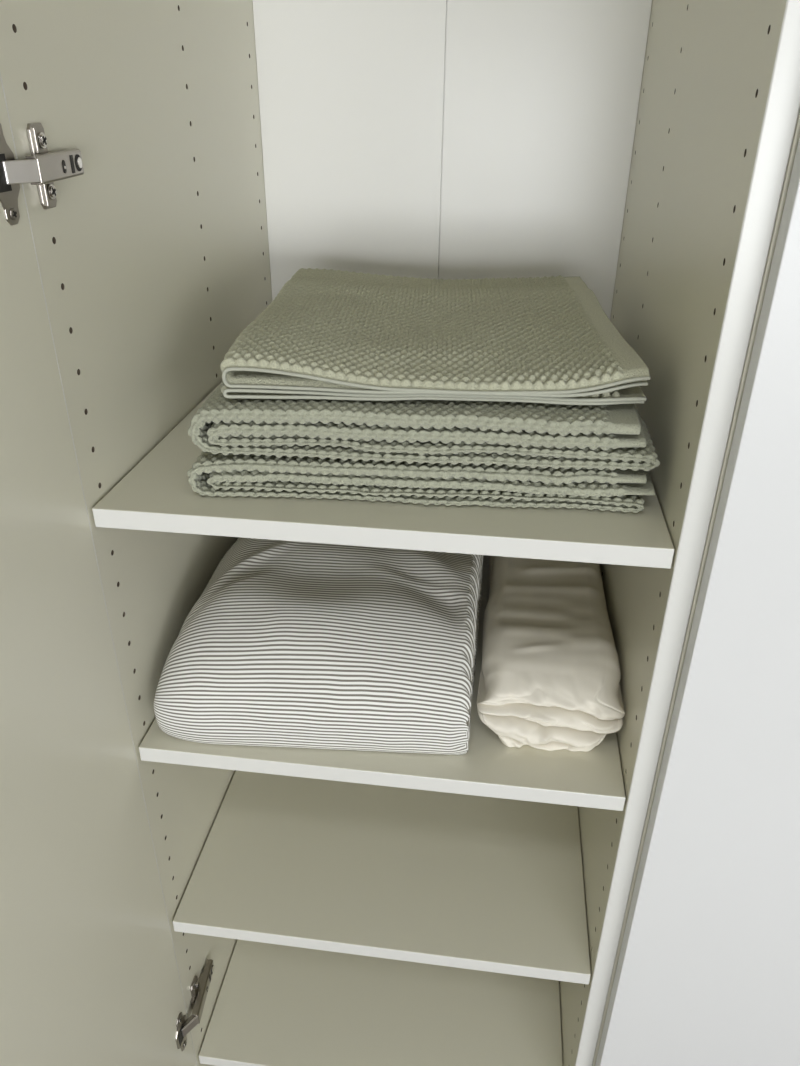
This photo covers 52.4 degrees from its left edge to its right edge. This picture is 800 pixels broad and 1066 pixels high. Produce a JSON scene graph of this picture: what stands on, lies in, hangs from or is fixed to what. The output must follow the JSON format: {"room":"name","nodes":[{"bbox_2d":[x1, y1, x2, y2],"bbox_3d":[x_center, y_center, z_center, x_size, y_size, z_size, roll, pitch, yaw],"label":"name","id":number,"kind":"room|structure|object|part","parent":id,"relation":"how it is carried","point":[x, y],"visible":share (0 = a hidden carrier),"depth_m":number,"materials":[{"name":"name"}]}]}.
{"room":"linen closet","nodes":[
{"label":"linen closet","id":0,"kind":"room"},
{"bbox_3d":[0.207,1.558,0.322,4.200,0.100,3.440,4,29,6],"label":"floor","id":1,"kind":"structure","parent":0,"visible":0},
{"bbox_2d":[0,0,799,1065],"bbox_3d":[-0.019,-0.029,0.656,0.503,2.360,1.078,4,29,6],"label":"wardrobe","id":2,"kind":"object","parent":1,"relation":"on","point":[167,167],"visible":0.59,"depth_m":0.74,"materials":[{"name":"beige laminate"}]},
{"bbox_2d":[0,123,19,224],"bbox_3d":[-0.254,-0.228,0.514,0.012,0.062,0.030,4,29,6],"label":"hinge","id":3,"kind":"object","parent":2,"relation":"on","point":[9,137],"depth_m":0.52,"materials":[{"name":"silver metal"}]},
{"bbox_3d":[-0.241,-0.251,0.557,0.005,0.053,0.038,4,29,6],"label":"mounting plate","id":4,"kind":"part","parent":2,"relation":"part of","materials":[{"name":"silver metal"}]},
{"bbox_3d":[-0.235,-0.252,0.558,0.008,0.017,0.072,2,29,2],"label":"hinge arm","id":5,"kind":"part","parent":2,"relation":"part of","materials":[{"name":"silver metal"}]},
{"bbox_3d":[-0.294,0.091,0.431,0.018,2.352,0.496,4,29,7],"label":"door","id":6,"kind":"part","parent":2,"relation":"part of","materials":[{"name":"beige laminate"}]},
{"bbox_3d":[-0.222,-0.164,0.898,0.018,2.360,0.577,4,29,6],"label":"panel","id":7,"kind":"part","parent":2,"relation":"part of","materials":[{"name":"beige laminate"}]},
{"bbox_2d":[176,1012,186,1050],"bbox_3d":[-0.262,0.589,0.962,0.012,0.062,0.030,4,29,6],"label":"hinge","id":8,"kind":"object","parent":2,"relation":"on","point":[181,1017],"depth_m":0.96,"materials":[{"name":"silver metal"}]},
{"bbox_3d":[-0.252,0.584,0.972,0.005,0.010,0.017,25,37,37],"label":"hinge lever","id":9,"kind":"part","parent":2,"relation":"part of","materials":[{"name":"silver metal"}]},
{"bbox_3d":[-0.249,0.566,1.005,0.005,0.053,0.038,4,29,6],"label":"mounting plate","id":10,"kind":"part","parent":2,"relation":"part of","materials":[{"name":"silver metal"}]},
{"bbox_3d":[-0.243,0.566,1.006,0.008,0.017,0.072,2,29,2],"label":"hinge arm","id":11,"kind":"part","parent":2,"relation":"part of","materials":[{"name":"silver metal"}]},
{"bbox_2d":[199,939,562,1065],"bbox_3d":[0.008,0.550,1.249,0.456,0.017,0.559,4,29,6],"label":"shelf","id":12,"kind":"object","parent":2,"relation":"attached to","point":[276,1005],"visible":0.26,"depth_m":1.07,"materials":[{"name":"beige laminate"}]},
{"bbox_2d":[173,770,590,983],"bbox_3d":[0.010,0.321,1.123,0.456,0.017,0.559,4,29,6],"label":"shelf","id":13,"kind":"object","parent":2,"relation":"attached to","point":[481,883],"visible":0.44,"depth_m":0.95,"materials":[{"name":"beige laminate"}]},
{"bbox_2d":[139,555,625,810],"bbox_3d":[0.012,0.095,0.999,0.456,0.017,0.559,4,29,6],"label":"shelf","id":14,"kind":"object","parent":2,"relation":"attached to","point":[593,778],"visible":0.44,"depth_m":0.76,"materials":[{"name":"beige laminate"}]},
{"bbox_2d":[154,537,483,754],"bbox_3d":[-0.055,0.041,0.946,0.305,0.127,0.490,4,29,6],"label":"duvet","id":15,"kind":"object","parent":14,"relation":"on","point":[292,644],"visible":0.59,"depth_m":0.76,"materials":[{"name":"white fabric"}]},
{"bbox_2d":[477,556,624,751],"bbox_3d":[0.168,0.070,0.943,0.139,0.082,0.456,4,29,6],"label":"sheet","id":16,"kind":"object","parent":14,"relation":"on","point":[550,675],"visible":0.76,"depth_m":0.78,"materials":[{"name":"beige fabric"}]},
{"bbox_2d":[92,381,673,568],"bbox_3d":[0.014,-0.129,0.876,0.456,0.017,0.559,4,29,6],"label":"shelf","id":17,"kind":"object","parent":2,"relation":"attached to","point":[157,494],"visible":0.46,"depth_m":0.65,"materials":[{"name":"beige laminate"}]},
{"bbox_2d":[187,451,654,512],"bbox_3d":[0.030,-0.136,0.833,0.383,0.036,0.416,3,29,4],"label":"bath towel","id":18,"kind":"object","parent":17,"relation":"on","point":[251,475],"visible":0.33,"depth_m":0.66,"materials":[{"name":"fabric"}]},
{"bbox_2d":[188,383,659,470],"bbox_3d":[0.033,-0.170,0.812,0.379,0.044,0.414,2,29,3],"label":"bath towel","id":19,"kind":"object","parent":18,"relation":"on","point":[522,434],"visible":0.52,"depth_m":0.64,"materials":[{"name":"fabric"}]},
{"bbox_2d":[221,385,645,404],"bbox_3d":[0.034,-0.200,0.808,0.337,0.014,0.394,2,29,2],"label":"hand towel","id":20,"kind":"object","parent":19,"relation":"on","point":[631,395],"visible":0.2,"depth_m":0.64,"materials":[{"name":"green fabric"}]},
{"bbox_2d":[220,268,649,396],"bbox_3d":[0.034,-0.213,0.800,0.336,0.030,0.391,2,29,2],"label":"hand towel","id":21,"kind":"object","parent":20,"relation":"on","point":[331,330],"visible":1,"depth_m":0.71,"materials":[{"name":"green fabric"}]},
{"bbox_3d":[0.051,-0.303,1.103,0.458,2.270,0.006,4,29,6],"label":"panel","id":22,"kind":"part","parent":2,"relation":"part of","materials":[{"name":"white laminate"}]},
{"bbox_3d":[0.251,-0.131,0.846,0.018,2.360,0.577,4,29,6],"label":"panel","id":23,"kind":"part","parent":2,"relation":"part of","materials":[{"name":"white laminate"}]},
{"bbox_2d":[592,109,799,1065],"bbox_3d":[0.507,-0.108,0.808,0.500,2.360,0.598,4,29,6],"label":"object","id":24,"kind":"object","parent":1,"relation":"on","point":[706,971],"visible":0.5,"depth_m":0.68,"materials":[{"name":"white laminate"}]}
]}

